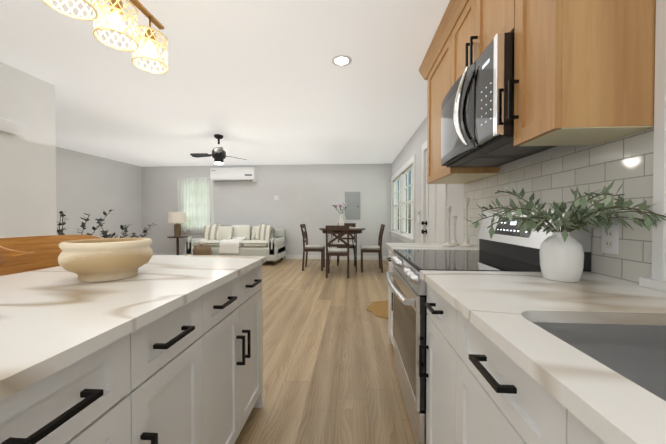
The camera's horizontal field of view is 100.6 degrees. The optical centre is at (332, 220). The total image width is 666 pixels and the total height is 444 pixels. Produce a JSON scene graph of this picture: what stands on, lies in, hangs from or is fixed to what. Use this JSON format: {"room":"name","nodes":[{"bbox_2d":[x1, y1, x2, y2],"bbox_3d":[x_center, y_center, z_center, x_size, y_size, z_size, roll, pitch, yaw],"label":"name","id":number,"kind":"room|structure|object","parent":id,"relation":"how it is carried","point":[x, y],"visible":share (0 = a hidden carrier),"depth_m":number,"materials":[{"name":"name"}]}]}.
{"room":"kitchen","nodes":[
{"label":"kitchen","id":0,"kind":"room"},
{"bbox_2d":[0,62,56,237],"bbox_3d":[-3.177,-0.131,0.664,0.100,2.550,4.620,0,1,4],"label":"wall","id":1,"kind":"structure","parent":0,"point":[28,185],"depth_m":2.70,"materials":[{"name":"paint"}]},
{"bbox_2d":[0,118,26,136],"bbox_3d":[-2.973,-0.856,2.540,0.045,0.120,0.250,0,1,4],"label":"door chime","id":2,"kind":"object","parent":1,"relation":"attached to","point":[12,127],"visible":1,"depth_m":2.55,"materials":[{"name":"white plastic"}]},
{"bbox_2d":[56,147,141,237],"bbox_3d":[-5.583,-0.195,5.417,0.100,2.550,4.730,0,1,4],"label":"wall","id":3,"kind":"structure","parent":0,"point":[93,186],"depth_m":6.39,"materials":[{"name":"paint"}]},
{"bbox_2d":[0,0,449,166],"bbox_3d":[-2.241,-1.468,3.002,7.300,0.060,9.450,0,1,4],"label":"ceiling","id":4,"kind":"structure","parent":0,"point":[260,82],"depth_m":2.80,"materials":[{"name":"paint"}]},
{"bbox_2d":[42,0,167,73],"bbox_3d":[-1.072,-1.151,1.366,0.179,0.528,0.660,0,1,4],"label":"pendant chandelier","id":5,"kind":"object","parent":4,"relation":"hanging from","point":[115,22],"visible":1,"depth_m":1.42,"materials":[{"name":"gold metal"}]},
{"bbox_2d":[190,134,246,164],"bbox_3d":[-2.063,-1.212,4.753,0.857,0.497,0.942,0,1,4],"label":"ceiling fan","id":6,"kind":"object","parent":4,"relation":"hanging from","point":[218,154],"visible":1,"depth_m":4.72,"materials":[{"name":"black metal"}]},
{"bbox_2d":[332,55,351,65],"bbox_3d":[0.078,-1.427,2.476,0.180,0.006,0.180,0,1,4],"label":"recessed light","id":7,"kind":"object","parent":4,"relation":"in","point":[341,60],"visible":1,"depth_m":2.47,"materials":[{"name":"white plastic"}]},
{"bbox_2d":[142,163,391,255],"bbox_3d":[-1.959,-0.224,7.586,7.030,2.550,0.100,0,1,4],"label":"wall","id":8,"kind":"structure","parent":0,"point":[309,195],"depth_m":7.48,"materials":[{"name":"paint"}]},
{"bbox_2d":[178,178,213,233],"bbox_3d":[-3.807,-0.406,7.677,1.090,1.550,0.120,0,1,4],"label":"window","id":9,"kind":"structure","parent":8,"relation":"in","point":[212,202],"depth_m":7.61,"materials":[{"name":"white"}]},
{"bbox_2d":[177,177,210,231],"bbox_3d":[-3.822,-0.424,7.602,1.010,1.508,0.036,0,1,4],"label":"sheer curtain","id":10,"kind":"object","parent":9,"relation":"hanging from","point":[194,198],"visible":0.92,"depth_m":7.60,"materials":[{"name":"white fabric"}]},
{"bbox_2d":[210,167,256,181],"bbox_3d":[-2.678,-1.218,7.462,1.190,0.380,0.221,0,1,4],"label":"air conditioner","id":11,"kind":"object","parent":8,"relation":"attached to","point":[241,174],"visible":1,"depth_m":7.36,"materials":[{"name":"white plastic"}]},
{"bbox_2d":[153,253,388,259],"bbox_3d":[-1.913,0.994,7.541,6.930,0.115,0.016,0,1,4],"label":"baseboard","id":12,"kind":"structure","parent":8,"relation":"attached to","point":[351,257],"depth_m":7.39,"materials":[{"name":"white"}]},
{"bbox_2d":[345,192,359,219],"bbox_3d":[0.521,-0.386,7.348,0.410,0.740,0.026,0,1,4],"label":"electrical panel","id":13,"kind":"object","parent":8,"relation":"attached to","point":[352,207],"visible":0.94,"depth_m":7.34,"materials":[{"name":"grey metal"}]},
{"bbox_2d":[235,259,415,443],"bbox_3d":[-2.241,1.142,3.037,7.300,0.060,9.450,0,1,4],"label":"floor","id":14,"kind":"structure","parent":0,"point":[329,375],"depth_m":2.20,"materials":[{"name":"brown wood"}]},
{"bbox_2d":[0,235,100,275],"bbox_3d":[-1.498,0.614,1.510,0.469,1.042,0.522,0,1,4],"label":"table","id":15,"kind":"object","parent":14,"relation":"on","point":[24,254],"visible":0.25,"depth_m":1.56,"materials":[{"name":"brown wood"}]},
{"bbox_2d":[57,210,112,234],"bbox_3d":[-3.555,0.471,3.778,0.686,1.261,0.950,0,1,4],"label":"floor plant","id":16,"kind":"object","parent":14,"relation":"on","point":[60,232],"visible":0.25,"depth_m":3.74,"materials":[{"name":"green plant"}]},
{"bbox_2d":[95,218,156,237],"bbox_3d":[-3.146,0.528,4.187,0.699,1.137,0.826,0,1,4],"label":"floor plant","id":17,"kind":"object","parent":14,"relation":"on","point":[104,234],"visible":0.21,"depth_m":3.99,"materials":[{"name":"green plant"}]},
{"bbox_2d":[0,259,265,443],"bbox_3d":[-0.779,0.697,1.005,0.689,0.884,1.380,0,1,4],"label":"kitchen island","id":18,"kind":"object","parent":14,"relation":"on","point":[162,349],"depth_m":0.80,"materials":[{"name":"white wood"}]},
{"bbox_2d":[0,255,265,390],"bbox_3d":[-0.890,0.240,1.007,0.895,0.030,1.390,0,1,4],"label":"island countertop","id":19,"kind":"structure","parent":18,"relation":"on","point":[48,316],"depth_m":0.76,"materials":[{"name":"white stone"}]},
{"bbox_2d":[58,238,152,281],"bbox_3d":[-0.882,0.151,1.090,0.288,0.146,0.288,0,1,4],"label":"bowl","id":20,"kind":"object","parent":19,"relation":"on","point":[99,260],"visible":1,"depth_m":1.00,"materials":[{"name":"beige ceramic"}]},
{"bbox_2d":[167,236,187,254],"bbox_3d":[-4.100,0.742,7.296,0.480,0.625,0.480,0,1,4],"label":"side table","id":21,"kind":"object","parent":14,"relation":"on","point":[177,245],"visible":0.52,"depth_m":7.27,"materials":[{"name":"brown wood"}]},
{"bbox_2d":[168,212,186,236],"bbox_3d":[-4.100,0.109,7.288,0.430,0.640,0.430,0,1,4],"label":"table lamp","id":22,"kind":"object","parent":21,"relation":"on","point":[177,217],"visible":1,"depth_m":7.17,"materials":[{"name":"fabric"}]},
{"bbox_2d":[193,245,211,255],"bbox_3d":[-2.950,0.819,6.245,0.380,0.500,0.380,0,1,4],"label":"pouf","id":23,"kind":"object","parent":14,"relation":"on","point":[202,250],"visible":0.4,"depth_m":6.10,"materials":[{"name":"leather"}]},
{"bbox_2d":[198,239,205,245],"bbox_3d":[-2.950,0.493,6.241,0.176,0.150,0.176,0,1,4],"label":"pot","id":24,"kind":"object","parent":23,"relation":"on","point":[201,242],"visible":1,"depth_m":6.18,"materials":[{"name":"white ceramic"}]},
{"bbox_2d":[185,223,285,264],"bbox_3d":[-2.409,0.571,6.969,2.260,0.975,0.955,0,1,4],"label":"sofa","id":25,"kind":"object","parent":14,"relation":"on","point":[267,241],"visible":0.88,"depth_m":6.75,"materials":[{"name":"white fabric"}]},
{"bbox_2d":[300,224,324,270],"bbox_3d":[-0.436,0.579,6.057,0.498,0.985,0.436,0,1,4],"label":"dining chair","id":26,"kind":"object","parent":14,"relation":"on","point":[307,248],"visible":1,"depth_m":5.86,"materials":[{"name":"brown wood"}]},
{"bbox_2d":[326,225,348,277],"bbox_3d":[0.097,0.588,5.370,0.436,0.985,0.498,0,1,4],"label":"dining chair","id":27,"kind":"object","parent":14,"relation":"on","point":[337,252],"visible":1,"depth_m":5.18,"materials":[{"name":"brown wood"}]},
{"bbox_2d":[319,227,364,272],"bbox_3d":[0.198,0.615,5.963,1.000,0.915,1.000,0,1,4],"label":"dining table","id":28,"kind":"object","parent":14,"relation":"on","point":[356,230],"visible":0.5,"depth_m":5.65,"materials":[{"name":"brown wood"}]},
{"bbox_2d":[332,202,346,225],"bbox_3d":[0.138,-0.112,6.003,0.329,0.566,0.309,0,1,4],"label":"vase","id":29,"kind":"object","parent":28,"relation":"on","point":[341,221],"visible":0.94,"depth_m":5.97,"materials":[{"name":"white ceramic"}]},
{"bbox_2d":[337,223,355,265],"bbox_3d":[0.327,0.571,6.665,0.436,0.985,0.498,0,1,4],"label":"dining chair","id":30,"kind":"object","parent":14,"relation":"on","point":[354,236],"visible":0.65,"depth_m":6.78,"materials":[{"name":"brown wood"}]},
{"bbox_2d":[360,224,384,272],"bbox_3d":[0.834,0.581,5.899,0.498,0.985,0.436,0,1,4],"label":"dining chair","id":31,"kind":"object","parent":14,"relation":"on","point":[371,248],"visible":1,"depth_m":5.70,"materials":[{"name":"brown wood"}]},
{"bbox_2d":[367,300,387,318],"bbox_3d":[0.823,1.102,3.420,0.810,0.010,0.770,0,1,4],"label":"rug","id":32,"kind":"object","parent":14,"relation":"on","point":[378,309],"visible":0.17,"depth_m":3.43,"materials":[{"name":"fabric"}]},
{"bbox_2d":[387,247,439,376],"bbox_3d":[0.833,0.681,2.233,0.695,0.884,0.516,0,1,4],"label":"base cabinet","id":33,"kind":"object","parent":14,"relation":"on","point":[390,293],"depth_m":2.38,"materials":[{"name":"white wood"}]},
{"bbox_2d":[385,243,478,254],"bbox_3d":[0.819,0.224,2.234,0.725,0.030,0.528,0,1,4],"label":"countertop","id":34,"kind":"structure","parent":33,"relation":"on","point":[427,246],"depth_m":2.20,"materials":[{"name":"white stone"}]},
{"bbox_2d":[442,198,473,246],"bbox_3d":[1.013,0.013,2.280,0.255,0.390,0.210,0,1,4],"label":"candlesticks","id":35,"kind":"object","parent":34,"relation":"on","point":[454,243],"visible":1,"depth_m":2.23,"materials":[{"name":"white ceramic"}]},
{"bbox_2d":[421,283,528,443],"bbox_3d":[0.748,0.698,1.005,0.695,0.884,0.410,0,1,4],"label":"base cabinet","id":36,"kind":"object","parent":14,"relation":"on","point":[461,373],"depth_m":0.85,"materials":[{"name":"white wood"}]},
{"bbox_2d":[420,271,665,443],"bbox_3d":[0.700,0.247,0.523,0.725,0.030,1.366,0,1,4],"label":"countertop","id":37,"kind":"structure","parent":36,"relation":"on","point":[615,406],"depth_m":0.64,"materials":[{"name":"white stone"}]},
{"bbox_2d":[464,180,665,281],"bbox_3d":[0.804,0.037,0.962,0.576,0.378,0.468,0,1,4],"label":"vase","id":38,"kind":"object","parent":37,"relation":"on","point":[561,255],"visible":1,"depth_m":0.99,"materials":[{"name":"ceramic"}]},
{"bbox_2d":[497,315,665,443],"bbox_3d":[0.667,0.367,0.379,0.502,0.230,0.662,0,1,4],"label":"sink","id":39,"kind":"object","parent":37,"relation":"in","point":[637,346],"depth_m":0.69,"materials":[{"name":"grey metal"}]},
{"bbox_2d":[386,210,591,443],"bbox_3d":[0.732,0.540,1.596,0.806,1.182,0.757,0,1,4],"label":"range","id":40,"kind":"object","parent":14,"relation":"on","point":[506,247],"visible":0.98,"depth_m":1.43,"materials":[{"name":"silver metal"}]},
{"bbox_2d":[391,117,582,242],"bbox_3d":[1.277,-0.159,2.725,0.100,2.550,9.350,0,1,4],"label":"wall","id":41,"kind":"structure","parent":0,"point":[412,147],"depth_m":4.08,"materials":[{"name":"paint"}]},
{"bbox_2d":[390,155,414,242],"bbox_3d":[1.474,-0.342,5.892,0.144,1.510,2.740,0,1,4],"label":"window","id":42,"kind":"structure","parent":41,"relation":"in","point":[405,236],"depth_m":5.80,"materials":[{"name":"white wood"}]},
{"bbox_2d":[421,140,446,242],"bbox_3d":[1.304,0.005,3.543,0.157,2.200,1.040,0,1,4],"label":"door","id":43,"kind":"structure","parent":41,"relation":"attached to","point":[433,213],"depth_m":3.65,"materials":[{"name":"white wood"}]},
{"bbox_2d":[427,24,498,183],"bbox_3d":[1.019,-0.881,2.249,0.330,1.090,0.617,0,1,4],"label":"upper cabinet","id":44,"kind":"object","parent":41,"relation":"attached to","point":[437,62],"depth_m":2.27,"materials":[{"name":"brown wood"}]},
{"bbox_2d":[447,0,506,92],"bbox_3d":[0.971,-1.127,1.555,0.330,0.580,0.760,0,1,4],"label":"upper cabinet","id":45,"kind":"object","parent":41,"relation":"attached to","point":[472,25],"depth_m":1.61,"materials":[{"name":"brown wood"}]},
{"bbox_2d":[441,32,555,166],"bbox_3d":[0.908,-0.591,1.567,0.453,0.455,0.752,0,1,4],"label":"microwave","id":46,"kind":"object","parent":45,"relation":"attached to","point":[477,127],"visible":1,"depth_m":1.41,"materials":[{"name":"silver metal"}]},
{"bbox_2d":[463,128,653,282],"bbox_3d":[1.093,-0.044,0.860,0.008,0.570,3.400,0,1,4],"label":"tile backsplash","id":47,"kind":"structure","parent":41,"relation":"attached to","point":[626,160],"depth_m":1.16,"materials":[{"name":"white tile"}]},
{"bbox_2d":[601,224,618,254],"bbox_3d":[1.102,0.075,1.101,0.007,0.116,0.070,0,1,4],"label":"electrical outlet plate","id":48,"kind":"object","parent":47,"relation":"attached to","point":[610,241],"visible":0.88,"depth_m":1.09,"materials":[{"name":"white plastic"}]},
{"bbox_2d":[507,0,655,145],"bbox_3d":[0.936,-0.865,1.054,0.330,1.090,0.247,0,1,4],"label":"upper cabinet","id":49,"kind":"object","parent":41,"relation":"attached to","point":[584,72],"depth_m":0.94,"materials":[{"name":"brown wood"}]},
{"bbox_2d":[639,0,665,291],"bbox_3d":[1.030,-0.458,0.250,0.050,1.385,1.385,0,1,4],"label":"window","id":50,"kind":"structure","parent":41,"relation":"in","point":[656,280],"depth_m":0.91,"materials":[{"name":"white"}]}
]}

